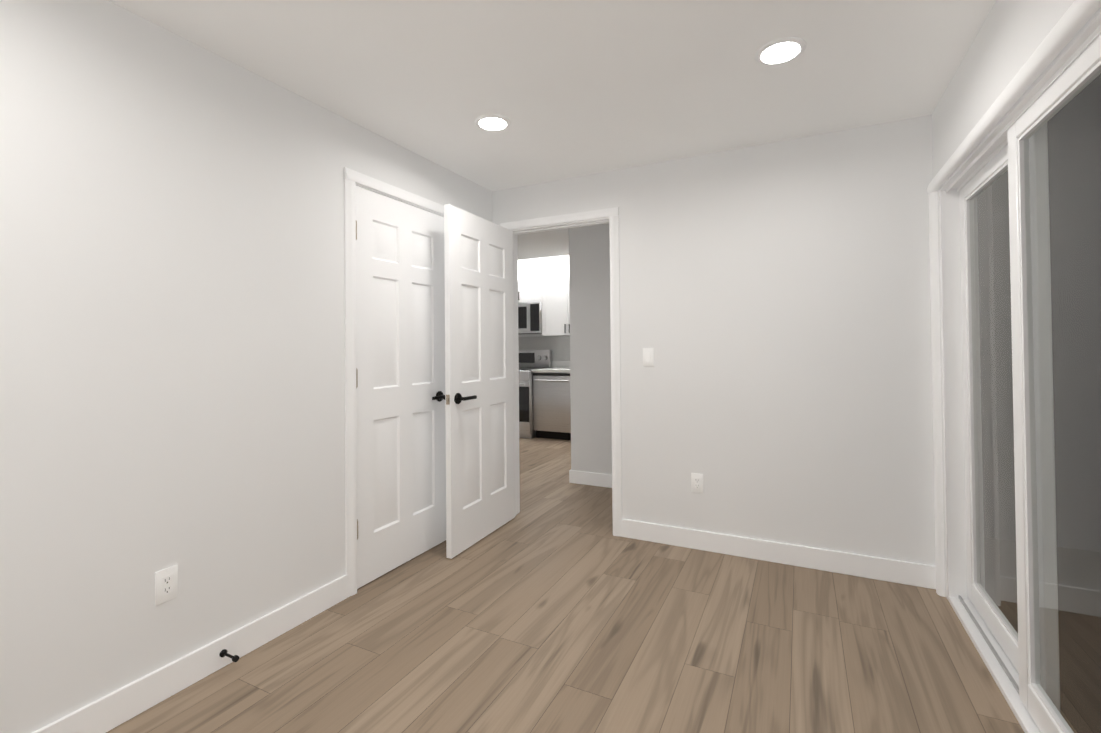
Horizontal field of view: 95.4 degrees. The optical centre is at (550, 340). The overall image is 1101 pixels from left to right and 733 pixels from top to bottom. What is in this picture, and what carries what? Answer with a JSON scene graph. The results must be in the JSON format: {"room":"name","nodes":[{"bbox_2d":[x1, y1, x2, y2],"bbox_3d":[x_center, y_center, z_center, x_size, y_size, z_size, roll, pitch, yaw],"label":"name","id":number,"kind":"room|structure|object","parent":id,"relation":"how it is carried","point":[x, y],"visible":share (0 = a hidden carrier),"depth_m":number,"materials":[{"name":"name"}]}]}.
{"room":"empty bedroom","nodes":[
{"label":"empty bedroom","id":0,"kind":"room"},
{"bbox_2d":[0,0,491,732],"bbox_3d":[-1.296,0.071,2.014,0.120,2.352,3.940,-1,-1,27],"label":"wall","id":1,"kind":"structure","parent":0,"point":[172,340],"depth_m":1.74,"materials":[{"name":"paint"}]},
{"bbox_2d":[155,565,177,605],"bbox_3d":[-1.343,0.854,1.752,0.008,0.115,0.070,-1,-1,27],"label":"outlet","id":2,"kind":"object","parent":1,"relation":"attached to","point":[166,584],"visible":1,"depth_m":1.75,"materials":[{"name":"white plastic"}]},
{"bbox_2d":[32,575,346,732],"bbox_3d":[-1.226,1.190,1.970,0.014,0.112,3.700,-1,-1,27],"label":"baseboard","id":3,"kind":"structure","parent":1,"relation":"attached to","point":[114,709],"depth_m":1.81,"materials":[{"name":"white paint"}]},
{"bbox_2d":[220,649,238,661],"bbox_3d":[-1.211,1.190,1.890,0.085,0.027,0.027,-1,-1,27],"label":"door stop","id":4,"kind":"object","parent":1,"relation":"attached to","point":[224,653],"visible":1,"depth_m":1.89,"materials":[{"name":"black metal"}]},
{"bbox_2d":[344,167,443,597],"bbox_3d":[-0.808,0.200,2.832,0.018,2.106,0.856,-1,-1,27],"label":"trim","id":5,"kind":"structure","parent":1,"relation":"attached to","point":[352,177],"depth_m":2.47,"materials":[{"name":"white paint"}]},
{"bbox_2d":[355,183,443,216],"bbox_3d":[-0.870,0.225,2.862,0.120,2.059,0.762,-1,-1,27],"label":"door frame","id":6,"kind":"structure","parent":1,"relation":"attached to","point":[364,187],"depth_m":2.79,"materials":[{"name":"white paint"}]},
{"bbox_2d":[355,185,445,588],"bbox_3d":[-0.810,0.230,2.828,0.093,2.030,0.729,-1,-1,27],"label":"closet door","id":7,"kind":"structure","parent":1,"relation":"in","point":[400,391],"depth_m":2.79,"materials":[{"name":"white paint"}]},
{"bbox_2d":[518,255,568,367],"bbox_3d":[0.782,-0.035,6.936,5.440,2.652,0.120,-1,-1,27],"label":"wall","id":8,"kind":"structure","parent":0,"point":[545,267],"depth_m":7.32,"materials":[{"name":"paint"}]},
{"bbox_2d":[518,279,541,302],"bbox_3d":[-0.395,-0.701,7.272,0.756,0.315,0.336,-1,-1,27],"label":"upper cabinet","id":9,"kind":"object","parent":8,"relation":"attached to","point":[528,290],"depth_m":7.03,"materials":[{"name":"white paint"}]},
{"bbox_2d":[518,302,541,334],"bbox_3d":[-0.407,-0.320,7.235,0.757,0.440,0.409,-1,-1,27],"label":"over-the-range microwave","id":10,"kind":"object","parent":9,"relation":"attached to","point":[529,317],"visible":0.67,"depth_m":7.00,"materials":[{"name":"silver metal"}]},
{"bbox_2d":[518,336,569,360],"bbox_3d":[0.756,0.098,6.880,5.200,0.357,0.002,-1,-1,27],"label":"backsplash","id":11,"kind":"structure","parent":8,"relation":"attached to","point":[558,347],"depth_m":7.25,"materials":[{"name":"grey"}]},
{"bbox_2d":[538,277,569,335],"bbox_3d":[0.332,-0.474,6.907,0.857,0.793,0.336,-1,-1,27],"label":"upper cabinet","id":12,"kind":"object","parent":8,"relation":"attached to","point":[552,295],"depth_m":6.86,"materials":[{"name":"white paint"}]},
{"bbox_2d":[108,0,995,259],"bbox_3d":[-0.656,-1.270,3.617,5.870,0.360,7.360,-1,-1,27],"label":"ceiling","id":13,"kind":"structure","parent":0,"point":[571,88],"depth_m":2.06,"materials":[{"name":"paint"}]},
{"bbox_2d":[475,114,510,130],"bbox_3d":[-0.292,-1.103,2.539,0.184,0.008,0.184,-1,-1,27],"label":"recessed light","id":14,"kind":"object","parent":13,"relation":"in","point":[492,122],"visible":1,"depth_m":2.52,"materials":[{"name":"white paint"}]},
{"bbox_2d":[755,37,806,64],"bbox_3d":[0.893,-1.122,1.947,0.184,0.008,0.184,-1,-1,27],"label":"recessed light","id":15,"kind":"object","parent":13,"relation":"in","point":[780,51],"visible":1,"depth_m":1.93,"materials":[{"name":"white paint"}]},
{"bbox_2d":[569,223,611,473],"bbox_3d":[1.119,0.075,4.083,2.050,2.352,0.120,-1,-1,27],"label":"wall","id":16,"kind":"structure","parent":0,"point":[590,346],"depth_m":4.40,"materials":[{"name":"paint"}]},
{"bbox_2d":[569,470,611,487],"bbox_3d":[1.120,1.195,4.065,2.064,0.112,0.134,-1,-1,27],"label":"baseboard","id":17,"kind":"structure","parent":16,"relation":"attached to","point":[591,478],"depth_m":4.38,"materials":[{"name":"white paint"}]},
{"bbox_2d":[106,437,1076,732],"bbox_3d":[-0.632,1.291,3.584,5.870,0.060,7.360,-1,-1,27],"label":"floor","id":18,"kind":"structure","parent":0,"point":[524,623],"depth_m":1.99,"materials":[{"name":"brown wood"}]},
{"bbox_2d":[519,350,550,438],"bbox_3d":[-0.479,0.717,7.059,0.757,1.175,0.712,-1,-1,27],"label":"range","id":19,"kind":"object","parent":18,"relation":"on","point":[530,361],"visible":0.42,"depth_m":6.69,"materials":[{"name":"silver metal"}]},
{"bbox_2d":[532,361,569,372],"bbox_3d":[0.200,0.788,6.796,3.725,1.015,0.634,-1,-1,27],"label":"countertop","id":20,"kind":"structure","parent":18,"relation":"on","point":[560,366],"depth_m":6.93,"materials":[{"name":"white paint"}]},
{"bbox_2d":[533,373,570,439],"bbox_3d":[0.147,0.861,6.780,0.600,0.870,0.609,-1,-1,27],"label":"dishwasher","id":21,"kind":"object","parent":18,"relation":"on","point":[551,407],"visible":0.79,"depth_m":6.57,"materials":[{"name":"silver metal"}]},
{"bbox_2d":[492,115,935,565],"bbox_3d":[0.842,0.065,3.081,2.750,2.352,0.120,-1,-1,27],"label":"wall","id":22,"kind":"structure","parent":0,"point":[775,306],"depth_m":2.79,"materials":[{"name":"paint"}]},
{"bbox_2d":[444,204,514,558],"bbox_3d":[-0.432,0.230,3.217,0.151,2.030,0.774,-1,-1,25],"label":"entry door","id":23,"kind":"structure","parent":22,"relation":"in","point":[479,401],"depth_m":3.13,"materials":[{"name":"white paint"}]},
{"bbox_2d":[500,207,621,536],"bbox_3d":[0.078,0.199,3.462,0.890,2.108,0.156,-1,-1,27],"label":"door frame","id":24,"kind":"structure","parent":22,"relation":"attached to","point":[612,214],"depth_m":3.23,"materials":[{"name":"white paint"}]},
{"bbox_2d":[643,348,653,365],"bbox_3d":[0.610,0.102,3.124,0.070,0.115,0.011,-1,-1,27],"label":"light switch","id":25,"kind":"object","parent":22,"relation":"attached to","point":[648,356],"visible":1,"depth_m":3.12,"materials":[{"name":"white plastic"}]},
{"bbox_2d":[691,473,702,492],"bbox_3d":[0.876,0.849,2.986,0.070,0.115,0.008,-1,-1,27],"label":"outlet","id":26,"kind":"object","parent":22,"relation":"attached to","point":[696,482],"visible":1,"depth_m":2.98,"materials":[{"name":"white plastic"}]},
{"bbox_2d":[622,519,935,588],"bbox_3d":[0.761,1.185,3.037,2.586,0.112,0.014,-1,-1,27],"label":"baseboard","id":27,"kind":"structure","parent":22,"relation":"attached to","point":[897,571],"depth_m":2.75,"materials":[{"name":"white paint"}]},
{"bbox_2d":[932,0,1074,596],"bbox_3d":[1.123,0.032,0.738,0.150,2.352,3.820,-1,-1,27],"label":"wall","id":28,"kind":"structure","parent":0,"point":[1011,35],"depth_m":1.78,"materials":[{"name":"paint"}]},
{"bbox_2d":[927,0,1100,596],"bbox_3d":[1.486,0.212,1.657,0.027,2.009,1.809,-1,-1,27],"label":"door frame","id":29,"kind":"structure","parent":28,"relation":"attached to","point":[1071,22],"depth_m":2.10,"materials":[{"name":"white paint"}]},
{"bbox_2d":[938,7,1100,732],"bbox_3d":[1.546,0.229,1.627,0.150,1.973,1.677,-1,-1,27],"label":"sliding door","id":30,"kind":"structure","parent":28,"relation":"in","point":[1022,664],"depth_m":1.61,"materials":[{"name":"white plastic"}]},
{"label":"outside","id":31,"kind":"structure","parent":0,"visible":0},
{"bbox_2d":[989,538,1100,732],"bbox_3d":[2.593,1.246,0.060,3.050,0.080,5.700,-1,-1,27],"label":"patio","id":32,"kind":"structure","parent":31,"point":[1081,562],"depth_m":2.24,"materials":[{"name":"grey"}]}
]}

